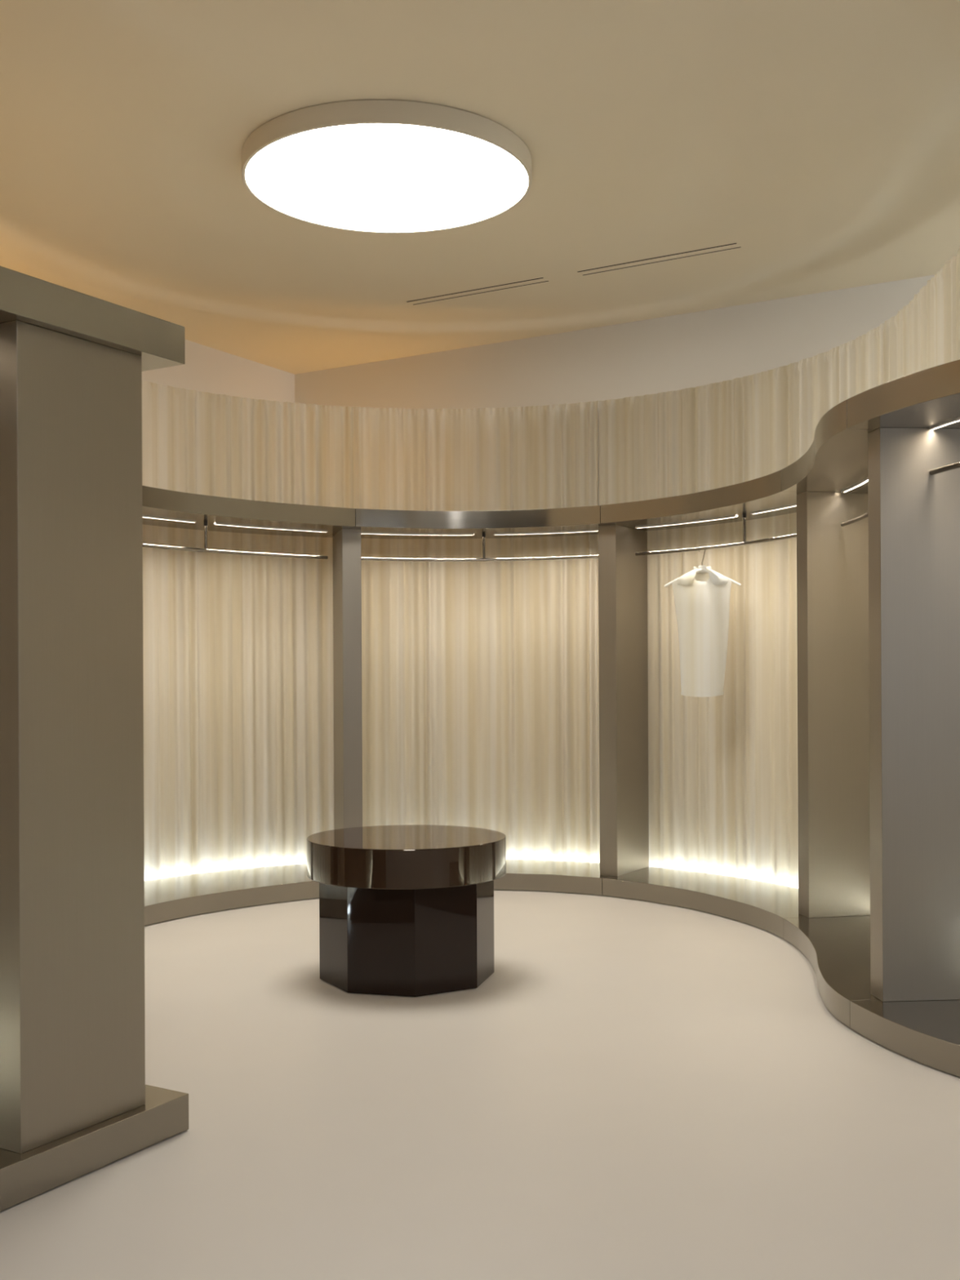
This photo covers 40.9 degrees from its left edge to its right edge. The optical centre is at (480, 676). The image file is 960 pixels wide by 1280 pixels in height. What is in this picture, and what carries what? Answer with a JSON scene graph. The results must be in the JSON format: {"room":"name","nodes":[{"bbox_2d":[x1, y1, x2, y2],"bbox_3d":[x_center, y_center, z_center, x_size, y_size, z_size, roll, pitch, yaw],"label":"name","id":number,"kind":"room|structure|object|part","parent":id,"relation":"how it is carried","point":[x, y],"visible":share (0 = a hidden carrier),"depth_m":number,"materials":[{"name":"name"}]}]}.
{"room":"clothing store","nodes":[
{"label":"clothing store","id":0,"kind":"room"},
{"bbox_2d":[142,339,294,403],"bbox_3d":[-4.074,-0.495,5.755,0.160,3.730,10.145,0,0,30],"label":"wall","id":1,"kind":"structure","parent":0,"point":[205,369],"depth_m":9.39,"materials":[{"name":"paint"}]},
{"bbox_2d":[0,889,959,1279],"bbox_3d":[0.163,1.399,3.376,9.940,0.100,10.385,0,0,30],"label":"floor","id":2,"kind":"structure","parent":0,"point":[633,1089],"depth_m":3.88,"materials":[{"name":"plastic"}]},
{"bbox_2d":[0,266,188,1211],"bbox_3d":[-1.915,0.158,2.769,0.715,2.395,2.900,0,0,30],"label":"frame","id":3,"kind":"object","parent":2,"relation":"on","point":[76,1100],"visible":1,"depth_m":3.50,"materials":[{"name":"metal"}]},
{"bbox_2d":[142,381,342,880],"bbox_3d":[-2.003,-0.249,6.987,1.098,3.168,3.998,0,0,16],"label":"curtain","id":4,"kind":"object","parent":2,"relation":"on","point":[237,649],"visible":0.42,"depth_m":8.42,"materials":[{"name":"fabric"}]},
{"bbox_2d":[142,485,355,926],"bbox_3d":[-1.608,0.157,7.780,1.975,2.395,0.856,0,0,-44],"label":"frame","id":5,"kind":"object","parent":2,"relation":"on","point":[171,898],"visible":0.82,"depth_m":7.68,"materials":[{"name":"metal"}]},
{"bbox_2d":[142,515,195,522],"bbox_3d":[-1.925,-0.924,7.414,0.051,0.007,0.721,0,0,36],"label":"light","id":6,"kind":"object","parent":5,"relation":"attached to","point":[145,518],"depth_m":7.56,"materials":[{"name":"white plastic"}]},
{"bbox_3d":[-1.592,-0.760,7.718,1.610,0.021,0.141,0,0,-45],"label":"hanging rod","id":7,"kind":"part","parent":5,"relation":"part of","materials":[{"name":"silver metal"}]},
{"bbox_2d":[213,523,327,532],"bbox_3d":[-1.297,-0.927,8.021,0.773,0.007,0.039,0,0,-36],"label":"light","id":8,"kind":"object","parent":5,"relation":"attached to","point":[225,527],"depth_m":8.02,"materials":[{"name":"white plastic"}]},
{"bbox_2d":[306,824,506,996],"bbox_3d":[-0.328,1.033,5.790,0.894,0.631,0.894,0,0,0],"label":"display table","id":9,"kind":"object","parent":2,"relation":"on","point":[405,910],"visible":1,"depth_m":5.48,"materials":[{"name":"brown mirror"}]},
{"bbox_2d":[324,505,608,895],"bbox_3d":[0.008,0.148,8.348,2.126,2.395,0.902,0,0,0],"label":"frame","id":10,"kind":"object","parent":2,"relation":"on","point":[556,876],"visible":0.78,"depth_m":8.12,"materials":[{"name":"metal"}]},
{"bbox_3d":[-0.861,0.155,8.349,0.120,2.176,0.470,0,0,-14],"label":"panel","id":11,"kind":"part","parent":10,"relation":"part of","materials":[{"name":"metal"}]},
{"bbox_2d":[360,532,474,535],"bbox_3d":[-0.435,-0.931,8.399,0.802,0.007,0.059,0,0,-10],"label":"light","id":12,"kind":"object","parent":10,"relation":"attached to","point":[362,533],"depth_m":8.40,"materials":[{"name":"white plastic"}]},
{"bbox_3d":[0.041,-0.768,8.343,1.728,0.021,0.224,0,0,4],"label":"hanging rod","id":13,"kind":"part","parent":10,"relation":"part of","materials":[{"name":"silver metal"}]},
{"bbox_2d":[493,529,598,534],"bbox_3d":[0.500,-0.936,8.331,0.844,0.007,0.069,0,0,19],"label":"light","id":14,"kind":"object","parent":10,"relation":"attached to","point":[495,531],"depth_m":8.34,"materials":[{"name":"white plastic"}]},
{"bbox_2d":[342,400,599,862],"bbox_3d":[-0.060,-0.259,8.759,1.733,3.168,0.195,0,0,5],"label":"curtain","id":15,"kind":"object","parent":2,"relation":"on","point":[480,708],"visible":0.77,"depth_m":8.81,"materials":[{"name":"fabric"}]},
{"bbox_2d":[646,512,798,888],"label":"curtain","id":16,"kind":"object","parent":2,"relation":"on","point":[722,787],"depth_m":8.03,"materials":[{"name":"fabric"}]},
{"bbox_2d":[598,470,870,938],"bbox_3d":[1.441,0.141,7.467,0.755,2.395,2.095,0,0,-31],"label":"frame","id":17,"kind":"object","parent":2,"relation":"on","point":[833,558],"visible":0.95,"depth_m":6.67,"materials":[{"name":"metal"}]},
{"bbox_3d":[0.916,0.146,8.186,0.120,2.176,0.470,0,0,32],"label":"panel","id":18,"kind":"part","parent":17,"relation":"part of","materials":[{"name":"metal"}]},
{"bbox_2d":[635,515,737,528],"bbox_3d":[1.256,-0.940,7.835,0.049,0.007,0.772,0,0,-43],"label":"light","id":19,"kind":"object","parent":17,"relation":"attached to","point":[643,522],"depth_m":7.80,"materials":[{"name":"white plastic"}]},
{"bbox_2d":[664,545,741,586],"bbox_3d":[1.341,-0.667,7.763,0.458,0.248,0.035,0,0,12],"label":"clothes hanger","id":20,"kind":"object","parent":17,"relation":"hanging from","point":[701,568],"visible":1,"depth_m":7.76,"materials":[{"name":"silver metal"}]},
{"bbox_2d":[671,566,731,697],"bbox_3d":[1.339,-0.273,7.764,0.356,0.788,0.110,0,0,10],"label":"garment","id":21,"kind":"object","parent":20,"relation":"hanging from","point":[701,600],"visible":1,"depth_m":7.72,"materials":[{"name":"fabric"}]},
{"bbox_3d":[1.341,-0.652,7.763,0.067,0.041,0.012,0,0,10],"label":"neck plate","id":22,"kind":"part","parent":20,"relation":"part of","materials":[{"name":"white plastic"}]},
{"bbox_3d":[1.461,-0.775,7.483,0.161,0.021,1.570,0,0,-32],"label":"hanging rod","id":23,"kind":"part","parent":17,"relation":"part of","materials":[{"name":"silver metal"}]},
{"bbox_2d":[751,504,796,514],"bbox_3d":[1.706,-0.942,7.110,0.043,0.007,0.691,0,0,-21],"label":"light","id":24,"kind":"object","parent":17,"relation":"attached to","point":[761,508],"depth_m":7.25,"materials":[{"name":"white plastic"}]},
{"bbox_3d":[1.891,0.141,6.671,0.470,2.176,0.120,0,0,-12],"label":"panel","id":25,"kind":"part","parent":17,"relation":"part of","materials":[{"name":"metal"}]},
{"bbox_2d":[781,399,959,1028],"bbox_3d":[1.738,0.140,5.749,0.701,2.395,1.747,0,0,0],"label":"frame","id":26,"kind":"object","parent":2,"relation":"on","point":[908,948],"visible":0.98,"depth_m":4.89,"materials":[{"name":"metal"}]},
{"bbox_2d":[840,478,867,493],"bbox_3d":[1.798,-0.943,5.815,0.073,0.007,1.522,0,0,6],"label":"light","id":27,"kind":"object","parent":26,"relation":"attached to","point":[847,485],"depth_m":6.30,"materials":[{"name":"white plastic"}]},
{"bbox_3d":[1.799,-0.777,5.815,0.076,0.021,1.522,0,0,6],"label":"hanging rod","id":28,"kind":"part","parent":26,"relation":"part of","materials":[{"name":"silver metal"}]},
{"bbox_3d":[1.750,0.142,4.955,0.470,2.176,0.120,0,0,-5],"label":"panel","id":29,"kind":"part","parent":26,"relation":"part of","materials":[{"name":"metal"}]},
{"bbox_2d":[847,359,959,1077],"bbox_3d":[2.078,0.138,4.282,0.814,2.395,1.780,0,0,-35],"label":"frame","id":30,"kind":"object","parent":2,"relation":"on","point":[926,1033],"visible":1,"depth_m":4.60,"materials":[{"name":"metal"}]},
{"bbox_2d":[928,417,959,430],"bbox_3d":[2.045,-0.944,4.290,0.164,0.007,1.441,0,0,-34],"label":"light","id":31,"kind":"object","parent":30,"relation":"attached to","point":[941,423],"depth_m":4.80,"materials":[{"name":"white plastic"}]},
{"bbox_3d":[2.046,-0.778,4.290,0.167,0.021,1.442,0,0,-34],"label":"hanging rod","id":32,"kind":"part","parent":30,"relation":"part of","materials":[{"name":"silver metal"}]},
{"bbox_2d":[0,0,959,373],"bbox_3d":[0.137,-2.456,3.374,9.901,0.150,10.346,0,0,30],"label":"ceiling","id":33,"kind":"structure","parent":0,"point":[820,140],"depth_m":5.93,"materials":[{"name":"paint"}]},
{"bbox_2d":[241,99,532,233],"bbox_3d":[-0.432,-2.359,6.036,1.350,0.098,1.350,0,0,0],"label":"ceiling lamp","id":34,"kind":"object","parent":33,"relation":"attached to","point":[364,166],"visible":1,"depth_m":5.85,"materials":[{"name":"white plastic"}]},
{"bbox_2d":[406,277,548,305],"bbox_3d":[-0.026,-2.418,8.047,0.978,0.023,0.077,0,0,30],"label":"ceiling vent","id":35,"kind":"object","parent":33,"relation":"in","point":[541,279],"visible":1,"depth_m":8.03,"materials":[{"name":"paint"}]},
{"bbox_2d":[577,243,741,275],"bbox_3d":[1.023,-2.424,7.449,0.981,0.023,0.077,0,0,30],"label":"ceiling vent","id":36,"kind":"object","parent":33,"relation":"in","point":[733,246],"visible":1,"depth_m":7.44,"materials":[{"name":"paint"}]},
{"bbox_2d":[294,275,933,862],"bbox_3d":[2.714,-0.529,7.754,9.860,3.730,0.160,0,0,30],"label":"wall","id":37,"kind":"structure","parent":0,"point":[674,353],"depth_m":8.70,"materials":[{"name":"paint"}]},
{"bbox_2d":[598,248,959,505],"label":"curtain","id":38,"kind":"object","parent":37,"relation":"on","point":[686,441],"depth_m":7.87,"materials":[{"name":"fabric"}]}
]}

